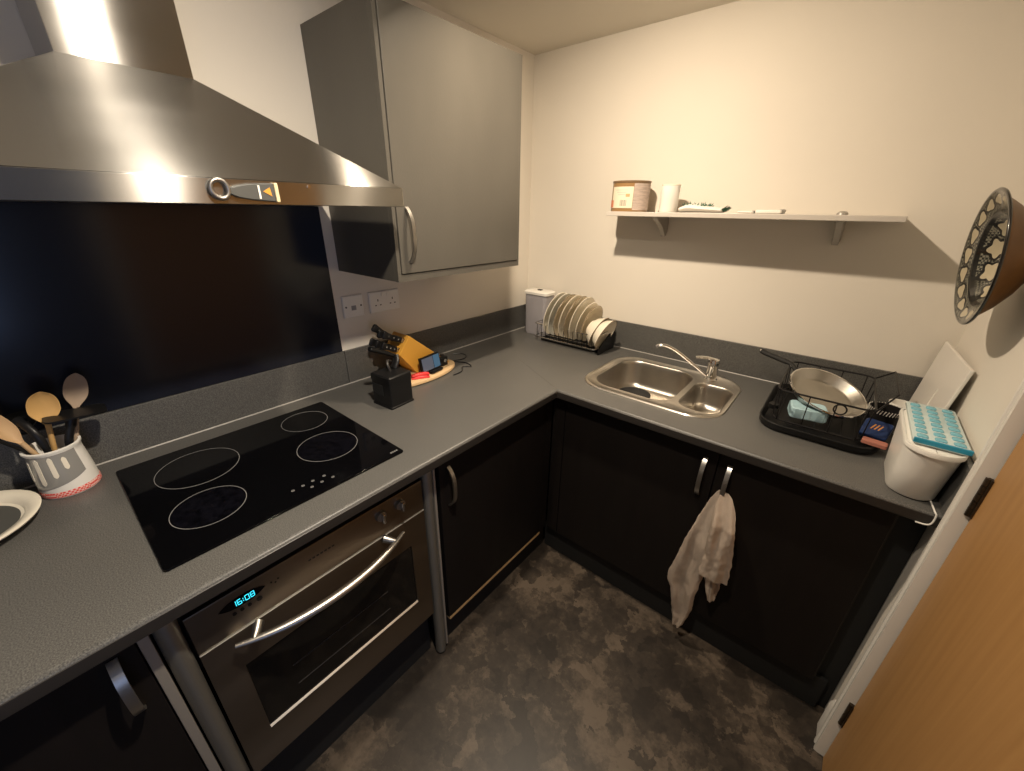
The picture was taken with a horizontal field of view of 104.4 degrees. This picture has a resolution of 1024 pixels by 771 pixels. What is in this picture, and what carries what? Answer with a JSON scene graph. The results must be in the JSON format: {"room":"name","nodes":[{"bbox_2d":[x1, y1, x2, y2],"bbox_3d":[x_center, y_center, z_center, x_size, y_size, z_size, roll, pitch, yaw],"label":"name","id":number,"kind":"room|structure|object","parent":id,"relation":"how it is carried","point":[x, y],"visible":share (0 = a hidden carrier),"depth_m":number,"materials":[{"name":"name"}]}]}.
{"room":"kitchen","nodes":[
{"label":"kitchen","id":0,"kind":"room"},
{"bbox_2d":[0,0,534,668],"bbox_3d":[-1.157,-0.022,1.123,0.120,2.298,4.020,19,30,35],"label":"wall","id":1,"kind":"structure","parent":0,"point":[251,53],"depth_m":1.25,"materials":[{"name":"paint"}]},
{"bbox_2d":[0,201,341,433],"bbox_3d":[-0.968,-0.242,1.163,0.006,0.529,0.911,19,30,35],"label":"backsplash","id":2,"kind":"structure","parent":1,"relation":"attached to","point":[142,302],"depth_m":1.11,"materials":[{"name":"black glass"}]},
{"bbox_2d":[0,0,403,206],"bbox_3d":[-0.771,-0.734,0.769,0.501,0.694,0.906,19,30,35],"label":"hood","id":3,"kind":"object","parent":1,"relation":"attached to","point":[109,106],"visible":1,"depth_m":0.76,"materials":[{"name":"silver metal"}]},
{"bbox_2d":[207,177,280,201],"bbox_3d":[-0.537,-0.393,0.798,0.010,0.042,0.127,19,30,35],"label":"bottle opener","id":4,"kind":"object","parent":3,"relation":"attached to","point":[269,192],"visible":1,"depth_m":0.80,"materials":[{"name":"metal"}]},
{"bbox_2d":[0,304,525,490],"bbox_3d":[-0.777,-0.024,1.508,0.016,0.141,2.750,19,30,35],"label":"upstand","id":5,"kind":"object","parent":1,"relation":"attached to","point":[120,433],"visible":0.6,"depth_m":1.32,"materials":[{"name":"laminate"}]},
{"bbox_2d":[341,294,363,318],"bbox_3d":[-0.630,-0.314,1.574,0.010,0.086,0.086,19,30,35],"label":"wall socket","id":6,"kind":"object","parent":1,"relation":"attached to","point":[352,305],"visible":1,"depth_m":1.57,"materials":[{"name":"white plastic"}]},
{"bbox_2d":[367,288,399,313],"bbox_3d":[-0.537,-0.358,1.675,0.012,0.086,0.144,19,30,35],"label":"wall socket","id":7,"kind":"object","parent":1,"relation":"attached to","point":[383,300],"visible":1,"depth_m":1.67,"materials":[{"name":"white plastic"}]},
{"bbox_2d":[300,0,521,281],"bbox_3d":[-0.294,-0.801,1.448,0.411,0.724,0.613,19,30,35],"label":"upper cabinet","id":8,"kind":"object","parent":1,"relation":"attached to","point":[424,103],"visible":0.99,"depth_m":1.25,"materials":[{"name":"laminate"}]},
{"bbox_2d":[201,462,824,770],"bbox_3d":[0.520,1.646,0.325,4.520,0.060,4.020,19,30,35],"label":"floor","id":9,"kind":"structure","parent":0,"point":[559,668],"depth_m":1.42,"materials":[{"name":"stone"}]},
{"bbox_2d":[0,634,224,770],"bbox_3d":[-1.116,0.860,0.871,0.668,0.891,0.620,19,30,35],"label":"base cabinet","id":10,"kind":"object","parent":9,"relation":"on","point":[129,711],"visible":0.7,"depth_m":0.74,"materials":[{"name":"laminate"}]},
{"bbox_2d":[0,327,942,720],"bbox_3d":[-0.081,0.298,1.017,1.828,0.044,2.749,19,30,35],"label":"countertop","id":11,"kind":"structure","parent":10,"relation":"on","point":[82,582],"depth_m":1.02,"materials":[{"name":"laminate"}]},
{"bbox_2d":[0,490,41,540],"bbox_3d":[-1.211,0.324,0.849,0.286,0.026,0.286,19,30,35],"label":"dish","id":12,"kind":"object","parent":11,"relation":"on","point":[17,507],"visible":1,"depth_m":0.93,"materials":[{"name":"beige ceramic"}]},
{"bbox_2d":[19,434,101,499],"bbox_3d":[-1.137,0.202,1.004,0.111,0.126,0.111,19,30,35],"label":"pot","id":13,"kind":"object","parent":11,"relation":"on","point":[70,470],"visible":0.93,"depth_m":0.98,"materials":[{"name":"white glazed ceramic"}]},
{"bbox_2d":[0,440,30,454],"bbox_3d":[-1.169,0.183,0.930,0.042,0.182,0.118,19,30,35],"label":"spatula","id":14,"kind":"object","parent":13,"relation":"in","point":[2,442],"visible":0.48,"depth_m":0.93,"materials":[{"name":"black plastic"}]},
{"bbox_2d":[0,415,38,454],"bbox_3d":[-1.158,0.154,0.954,0.081,0.221,0.028,-21,32,-40],"label":"wooden spoon","id":15,"kind":"object","parent":13,"relation":"in","point":[9,432],"visible":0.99,"depth_m":0.93,"materials":[{"name":"brown wood"}]},
{"bbox_2d":[5,411,51,452],"bbox_3d":[-1.166,0.159,0.975,0.086,0.187,0.053,19,30,35],"label":"ladle","id":16,"kind":"object","parent":13,"relation":"in","point":[21,420],"visible":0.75,"depth_m":0.95,"materials":[{"name":"black plastic"}]},
{"bbox_2d":[26,392,60,450],"bbox_3d":[-1.122,0.129,0.976,0.066,0.248,0.028,-14,28,-29],"label":"wooden spoon","id":17,"kind":"object","parent":13,"relation":"in","point":[39,405],"visible":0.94,"depth_m":0.95,"materials":[{"name":"brown wood"}]},
{"bbox_2d":[42,403,107,445],"bbox_3d":[-1.086,0.145,1.021,0.060,0.180,0.110,19,30,35],"label":"spatula","id":18,"kind":"object","parent":13,"relation":"in","point":[70,416],"visible":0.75,"depth_m":0.98,"materials":[{"name":"black plastic"}]},
{"bbox_2d":[63,373,87,441],"bbox_3d":[-1.112,0.104,1.016,0.017,0.263,0.102,9,25,17],"label":"wooden spoon","id":19,"kind":"object","parent":13,"relation":"in","point":[75,386],"visible":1,"depth_m":1.00,"materials":[{"name":"brown wood"}]},
{"bbox_2d":[116,402,402,571],"bbox_3d":[-0.700,0.216,1.135,0.505,0.006,0.572,19,30,35],"label":"cooktop","id":20,"kind":"object","parent":11,"relation":"in","point":[189,502],"visible":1,"depth_m":1.07,"materials":[{"name":"black glass"}]},
{"bbox_2d":[370,365,413,409],"bbox_3d":[-0.445,0.004,1.479,0.108,0.122,0.108,16,28,31],"label":"block","id":21,"kind":"object","parent":11,"relation":"on","point":[392,390],"visible":0.91,"depth_m":1.44,"materials":[{"name":"black plastic"}]},
{"bbox_2d":[368,346,399,371],"bbox_3d":[-0.462,-0.101,1.458,0.111,0.096,0.074,-16,29,-34],"label":"tool","id":22,"kind":"object","parent":21,"relation":"on","point":[395,363],"visible":1,"depth_m":1.46,"materials":[{"name":"black plastic"}]},
{"bbox_2d":[401,359,454,386],"bbox_3d":[-0.415,-0.051,1.731,0.194,0.018,0.412,19,30,35],"label":"chopping board","id":23,"kind":"object","parent":11,"relation":"on","point":[451,364],"visible":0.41,"depth_m":1.71,"materials":[{"name":"brown wood"}]},
{"bbox_2d":[386,331,448,372],"bbox_3d":[-0.416,-0.162,1.748,0.110,0.170,0.263,19,30,35],"label":"knife block","id":24,"kind":"object","parent":23,"relation":"on","point":[410,350],"visible":0.59,"depth_m":1.67,"materials":[{"name":"brown wood"}]},
{"bbox_2d":[371,324,383,332],"bbox_3d":[-0.530,-0.216,1.627,0.017,0.084,0.097,19,30,35],"label":"knife","id":25,"kind":"object","parent":24,"relation":"in","point":[375,327],"visible":0.27,"depth_m":1.59,"materials":[{"name":"plastic"}]},
{"bbox_2d":[369,338,386,345],"bbox_3d":[-0.544,-0.171,1.628,0.017,0.060,0.090,19,30,35],"label":"knife","id":26,"kind":"object","parent":24,"relation":"in","point":[372,341],"visible":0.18,"depth_m":1.59,"materials":[{"name":"plastic"}]},
{"bbox_2d":[374,340,389,347],"bbox_3d":[-0.518,-0.162,1.611,0.017,0.058,0.085,19,30,35],"label":"knife","id":27,"kind":"object","parent":24,"relation":"in","point":[377,343],"visible":0.31,"depth_m":1.58,"materials":[{"name":"plastic"}]},
{"bbox_2d":[377,330,391,340],"bbox_3d":[-0.504,-0.201,1.613,0.017,0.063,0.097,19,30,35],"label":"knife","id":28,"kind":"object","parent":24,"relation":"in","point":[379,333],"visible":0.2,"depth_m":1.57,"materials":[{"name":"plastic"}]},
{"bbox_2d":[380,342,398,351],"bbox_3d":[-0.492,-0.153,1.594,0.017,0.055,0.080,19,30,35],"label":"knife","id":29,"kind":"object","parent":24,"relation":"in","point":[384,346],"visible":0.97,"depth_m":1.58,"materials":[{"name":"plastic"}]},
{"bbox_2d":[381,331,403,342],"bbox_3d":[-0.479,-0.194,1.593,0.017,0.064,0.098,19,30,35],"label":"knife","id":30,"kind":"object","parent":24,"relation":"in","point":[385,335],"visible":1,"depth_m":1.58,"materials":[{"name":"plastic"}]},
{"bbox_2d":[411,372,429,379],"bbox_3d":[-0.384,-0.043,1.664,0.077,0.022,0.029,-9,26,-21],"label":"clip","id":31,"kind":"object","parent":23,"relation":"on","point":[419,375],"visible":0.9,"depth_m":1.66,"materials":[{"name":"red plastic"}]},
{"bbox_2d":[418,351,442,373],"bbox_3d":[-0.346,-0.091,1.708,0.042,0.080,0.116,15,27,28],"label":"display","id":32,"kind":"object","parent":23,"relation":"on","point":[431,363],"visible":0.89,"depth_m":1.70,"materials":[{"name":"black plastic"}]},
{"bbox_2d":[440,353,447,365],"bbox_3d":[-0.316,-0.118,1.799,0.039,0.052,0.040,19,30,35],"label":"gadget","id":33,"kind":"object","parent":23,"relation":"on","point":[444,360],"visible":0.79,"depth_m":1.79,"materials":[{"name":"black plastic"}]},
{"bbox_2d":[454,361,470,374],"bbox_3d":[-0.232,-0.085,1.829,0.093,0.004,0.179,-5,24,-12],"label":"cable","id":34,"kind":"object","parent":11,"relation":"on","point":[454,361],"visible":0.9,"depth_m":1.84,"materials":[{"name":"black plastic"}]},
{"bbox_2d":[524,288,555,335],"bbox_3d":[0.158,-0.431,2.313,0.164,0.256,0.108,19,30,35],"label":"canister","id":35,"kind":"object","parent":11,"relation":"on","point":[538,300],"visible":0.9,"depth_m":2.27,"materials":[{"name":"white ceramic"}]},
{"bbox_2d":[535,319,615,354],"bbox_3d":[0.336,-0.284,2.165,0.404,0.114,0.196,19,30,35],"label":"plate rack","id":36,"kind":"object","parent":11,"relation":"on","point":[608,343],"visible":0.61,"depth_m":2.11,"materials":[{"name":"black metal"}]},
{"bbox_2d":[543,292,565,333],"bbox_3d":[0.243,-0.395,2.178,0.056,0.235,0.240,20,30,36],"label":"dinner plate","id":37,"kind":"object","parent":36,"relation":"in","point":[555,299],"visible":0.41,"depth_m":2.13,"materials":[{"name":"beige ceramic"}]},
{"bbox_2d":[548,293,571,334],"bbox_3d":[0.268,-0.386,2.160,0.056,0.235,0.240,20,30,36],"label":"dinner plate","id":38,"kind":"object","parent":36,"relation":"in","point":[561,299],"visible":0.43,"depth_m":2.11,"materials":[{"name":"beige ceramic"}]},
{"bbox_2d":[553,294,575,335],"bbox_3d":[0.292,-0.376,2.142,0.056,0.234,0.239,20,30,36],"label":"dinner plate","id":39,"kind":"object","parent":36,"relation":"in","point":[564,303],"visible":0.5,"depth_m":2.10,"materials":[{"name":"beige ceramic"}]},
{"bbox_2d":[541,334,596,351],"bbox_3d":[0.331,-0.239,2.190,0.341,0.012,0.146,19,30,35],"label":"drip tray","id":40,"kind":"object","parent":36,"relation":"on","point":[554,337],"depth_m":2.18,"materials":[{"name":"black plastic"}]},
{"bbox_2d":[558,295,581,336],"bbox_3d":[0.317,-0.369,2.123,0.056,0.235,0.240,20,30,36],"label":"dinner plate","id":41,"kind":"object","parent":36,"relation":"in","point":[572,301],"visible":0.48,"depth_m":2.08,"materials":[{"name":"beige ceramic"}]},
{"bbox_2d":[563,296,586,338],"bbox_3d":[0.342,-0.359,2.104,0.058,0.234,0.239,20,30,36],"label":"dinner plate","id":42,"kind":"object","parent":36,"relation":"in","point":[575,305],"visible":0.46,"depth_m":2.06,"materials":[{"name":"beige ceramic"}]},
{"bbox_2d":[569,297,594,339],"bbox_3d":[0.367,-0.351,2.085,0.059,0.234,0.240,20,30,36],"label":"dinner plate","id":43,"kind":"object","parent":36,"relation":"in","point":[587,301],"visible":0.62,"depth_m":2.06,"materials":[{"name":"beige ceramic"}]},
{"bbox_2d":[575,302,597,339],"bbox_3d":[0.393,-0.335,2.083,0.054,0.206,0.212,20,30,36],"label":"plate","id":44,"kind":"object","parent":36,"relation":"in","point":[591,306],"visible":0.52,"depth_m":2.05,"materials":[{"name":"beige ceramic"}]},
{"bbox_2d":[580,306,602,340],"bbox_3d":[0.413,-0.322,2.070,0.054,0.195,0.201,19,29,35],"label":"plate","id":45,"kind":"object","parent":36,"relation":"in","point":[596,312],"visible":0.71,"depth_m":2.06,"materials":[{"name":"beige ceramic"}]},
{"bbox_2d":[586,318,609,346],"bbox_3d":[0.433,-0.275,2.041,0.099,0.161,0.172,20,30,37],"label":"bowl","id":46,"kind":"object","parent":36,"relation":"in","point":[594,324],"visible":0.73,"depth_m":1.99,"materials":[{"name":"beige ceramic"}]},
{"bbox_2d":[592,320,616,348],"bbox_3d":[0.460,-0.257,2.005,0.171,0.160,0.102,-21,32,-40],"label":"bowl","id":47,"kind":"object","parent":36,"relation":"in","point":[610,326],"visible":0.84,"depth_m":2.00,"materials":[{"name":"beige ceramic"}]},
{"bbox_2d":[585,357,740,417],"bbox_3d":[0.637,0.046,1.727,0.570,0.135,0.476,19,30,35],"label":"sink","id":48,"kind":"object","parent":11,"relation":"in","point":[684,391],"visible":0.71,"depth_m":1.77,"materials":[{"name":"metal"}]},
{"bbox_2d":[619,387,650,397],"bbox_3d":[0.579,0.043,1.886,0.152,0.012,0.152,19,30,35],"label":"mat","id":49,"kind":"object","parent":48,"relation":"in","point":[638,391],"visible":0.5,"depth_m":1.92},
{"bbox_2d":[656,343,719,381],"bbox_3d":[0.759,-0.101,1.725,0.273,0.141,0.055,6,24,10],"label":"tap","id":50,"kind":"object","parent":11,"relation":"on","point":[710,375],"visible":1,"depth_m":1.71,"materials":[{"name":"silver metal"}]},
{"bbox_2d":[759,384,878,453],"bbox_3d":[1.097,0.103,1.419,0.328,0.030,0.440,19,30,35],"label":"tray","id":51,"kind":"object","parent":11,"relation":"on","point":[841,433],"depth_m":1.34,"materials":[{"name":"black plastic"}]},
{"bbox_2d":[759,361,899,453],"bbox_3d":[1.098,0.029,1.386,0.328,0.192,0.440,19,30,35],"label":"dish rack","id":52,"kind":"object","parent":11,"relation":"on","point":[843,434],"visible":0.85,"depth_m":1.33,"materials":[{"name":"black plastic"}]},
{"bbox_2d":[787,400,828,422],"bbox_3d":[1.011,0.087,1.359,0.106,0.038,0.078,13,27,25],"label":"cloth","id":53,"kind":"object","parent":52,"relation":"in","point":[796,409],"visible":0.91,"depth_m":1.33,"materials":[{"name":"teal fabric"}]},
{"bbox_2d":[760,349,867,418],"bbox_3d":[1.041,-0.004,1.422,0.236,0.130,0.378,-20,31,-38],"label":"frying pan","id":54,"kind":"object","parent":52,"relation":"in","point":[814,382],"visible":0.91,"depth_m":1.42,"materials":[{"name":"metal"}]},
{"bbox_2d":[861,436,888,449],"bbox_3d":[1.094,0.173,1.199,0.028,0.014,0.060,-20,31,-38],"label":"sponge","id":55,"kind":"object","parent":52,"relation":"in","point":[866,440],"visible":1,"depth_m":1.19,"materials":[{"name":"orange"}]},
{"bbox_2d":[859,418,893,441],"bbox_3d":[1.129,0.138,1.232,0.058,0.048,0.068,-16,29,-33],"label":"packet","id":56,"kind":"object","parent":52,"relation":"in","point":[878,430],"visible":0.88,"depth_m":1.22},
{"bbox_2d":[865,401,900,433],"bbox_3d":[1.193,0.106,1.279,0.092,0.078,0.092,19,30,35],"label":"holder","id":57,"kind":"object","parent":52,"relation":"on","point":[889,414],"visible":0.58,"depth_m":1.26,"materials":[{"name":"black plastic"}]},
{"bbox_2d":[888,399,905,433],"bbox_3d":[1.283,0.109,1.325,0.068,0.101,0.096,19,30,35],"label":"mug","id":58,"kind":"object","parent":11,"relation":"on","point":[897,402],"visible":0.09,"depth_m":1.34,"materials":[{"name":"white ceramic"}]},
{"bbox_2d":[884,407,968,500],"bbox_3d":[1.100,0.187,1.074,0.114,0.156,0.312,19,30,35],"label":"caddy","id":59,"kind":"object","parent":11,"relation":"on","point":[913,470],"visible":0.77,"depth_m":1.00,"materials":[{"name":"white plastic"}]},
{"bbox_2d":[905,401,973,455],"bbox_3d":[1.117,0.104,1.048,0.103,0.016,0.284,19,30,35],"label":"tray","id":60,"kind":"object","parent":59,"relation":"on","point":[935,427],"visible":1,"depth_m":1.02,"materials":[{"name":"teal plastic"}]},
{"bbox_2d":[910,342,974,409],"bbox_3d":[1.348,0.031,1.276,0.040,0.284,0.352,18,29,33],"label":"serving board","id":61,"kind":"object","parent":11,"relation":"on","point":[949,372],"visible":0.58,"depth_m":1.23,"materials":[{"name":"white plastic"}]},
{"bbox_2d":[152,619,249,770],"bbox_3d":[-0.687,0.836,0.939,0.039,0.892,0.039,19,30,35],"label":"filler panel","id":62,"kind":"object","parent":9,"relation":"on","point":[170,639],"visible":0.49,"depth_m":0.85,"materials":[{"name":"metal"}]},
{"bbox_2d":[180,479,433,770],"bbox_3d":[-0.676,0.693,1.324,0.670,0.842,0.602,19,30,35],"label":"oven","id":63,"kind":"object","parent":9,"relation":"on","point":[293,653],"visible":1,"depth_m":1.08,"materials":[{"name":"silver metal"}]},
{"bbox_2d":[419,469,447,653],"bbox_3d":[-0.272,0.638,1.399,0.039,0.892,0.048,19,30,35],"label":"post","id":64,"kind":"object","parent":9,"relation":"on","point":[428,484],"visible":0.73,"depth_m":1.36,"materials":[{"name":"metal"}]},
{"bbox_2d":[418,400,552,635],"bbox_3d":[-0.261,0.452,1.820,0.664,0.891,0.698,19,30,35],"label":"base cabinet","id":65,"kind":"object","parent":9,"relation":"on","point":[492,495],"visible":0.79,"depth_m":1.58,"materials":[{"name":"laminate"}]},
{"bbox_2d":[544,398,720,620],"bbox_3d":[0.610,0.431,1.897,0.684,0.891,0.664,19,30,35],"label":"base cabinet","id":66,"kind":"object","parent":9,"relation":"on","point":[624,498],"visible":0.64,"depth_m":1.64,"materials":[{"name":"laminate"}]},
{"bbox_2d":[681,454,926,707],"bbox_3d":[1.072,0.592,1.549,0.512,0.891,0.664,19,30,35],"label":"base cabinet","id":67,"kind":"object","parent":9,"relation":"on","point":[813,568],"visible":0.62,"depth_m":1.29,"materials":[{"name":"laminate"}]},
{"bbox_2d":[667,490,735,627],"bbox_3d":[0.678,0.668,1.444,0.061,0.679,0.196,-19,31,-38],"label":"towel","id":68,"kind":"object","parent":67,"relation":"hanging from","point":[706,551],"visible":1,"depth_m":1.41,"materials":[{"name":"fabric"}]},
{"bbox_2d":[420,0,738,54],"bbox_3d":[0.552,-0.519,-0.634,4.520,0.080,4.020,19,30,35],"label":"ceiling","id":69,"kind":"structure","parent":0,"point":[536,27],"depth_m":1.56,"materials":[{"name":"paint"}]},
{"bbox_2d":[528,0,1023,461],"bbox_3d":[0.839,-0.353,1.937,1.830,2.298,0.120,19,30,35],"label":"wall","id":70,"kind":"structure","parent":0,"point":[914,109],"depth_m":1.49,"materials":[{"name":"paint"}]},
{"bbox_2d":[606,210,907,244],"bbox_3d":[0.866,-0.630,1.566,0.996,0.114,0.200,19,30,35],"label":"wall shelf","id":71,"kind":"object","parent":70,"relation":"attached to","point":[661,218],"visible":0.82,"depth_m":1.42,"materials":[{"name":"paint"}]},
{"bbox_2d":[611,180,651,211],"bbox_3d":[0.529,-0.843,1.773,0.165,0.122,0.165,19,30,35],"label":"tin","id":72,"kind":"object","parent":71,"relation":"on","point":[627,195],"visible":0.99,"depth_m":1.71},
{"bbox_2d":[659,184,680,211],"bbox_3d":[0.661,-0.784,1.665,0.076,0.104,0.076,19,30,35],"label":"cup","id":73,"kind":"object","parent":71,"relation":"on","point":[670,193],"visible":0.94,"depth_m":1.64,"materials":[{"name":"white ceramic"}]},
{"bbox_2d":[678,201,730,212],"bbox_3d":[0.779,-0.719,1.600,0.188,0.041,0.100,19,30,35],"label":"packet","id":74,"kind":"object","parent":71,"relation":"on","point":[702,208],"visible":0.99,"depth_m":1.58,"materials":[{"name":"white plastic"}]},
{"bbox_2d":[737,211,754,212],"bbox_3d":[0.899,-0.662,1.516,0.058,0.010,0.090,19,30,35],"label":"paper packet","id":75,"kind":"object","parent":71,"relation":"on","point":[737,211],"visible":0.71,"depth_m":1.48,"materials":[{"name":"white paper"}]},
{"bbox_2d":[755,209,785,213],"bbox_3d":[0.957,-0.644,1.471,0.086,0.015,0.090,19,30,35],"label":"paper packet","id":76,"kind":"object","parent":71,"relation":"on","point":[781,211],"visible":1,"depth_m":1.44,"materials":[{"name":"white paper"}]},
{"bbox_2d":[602,317,923,402],"bbox_3d":[0.798,-0.194,1.945,1.816,0.141,0.016,19,30,35],"label":"upstand","id":77,"kind":"object","parent":70,"relation":"attached to","point":[736,358],"visible":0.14,"depth_m":1.76,"materials":[{"name":"laminate"}]},
{"bbox_2d":[825,284,1023,708],"bbox_3d":[1.028,0.175,0.751,0.120,2.298,1.635,19,30,35],"label":"wall","id":78,"kind":"structure","parent":0,"point":[992,344],"depth_m":1.04,"materials":[{"name":"paint"}]},
{"bbox_2d":[816,700,835,734],"bbox_3d":[1.039,1.093,1.307,0.015,0.169,0.055,19,30,35],"label":"baseboard","id":79,"kind":"structure","parent":78,"relation":"attached to","point":[831,703],"depth_m":1.31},
{"bbox_2d":[813,378,1023,756],"bbox_3d":[0.762,0.373,0.584,0.050,2.065,0.882,19,30,35],"label":"trim","id":80,"kind":"structure","parent":78,"relation":"attached to","point":[1009,429],"depth_m":0.95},
{"bbox_2d":[822,433,1023,770],"bbox_3d":[0.776,0.395,0.586,0.052,2.016,0.796,19,30,35],"label":"door","id":81,"kind":"structure","parent":78,"relation":"in","point":[947,694],"depth_m":0.77,"materials":[{"name":"brown wood"}]},
{"bbox_2d":[937,407,973,516],"bbox_3d":[1.262,0.157,1.167,0.012,0.140,0.710,19,30,35],"label":"upstand","id":82,"kind":"object","parent":78,"relation":"attached to","point":[946,495],"visible":0.2,"depth_m":0.96,"materials":[{"name":"laminate"}]},
{"bbox_2d":[954,187,1023,324],"bbox_3d":[1.189,-0.303,0.961,0.124,0.320,0.322,17,28,32],"label":"decorative bowl","id":83,"kind":"object","parent":78,"relation":"attached to","point":[991,266],"visible":1,"depth_m":1.00,"materials":[{"name":"ceramic"}]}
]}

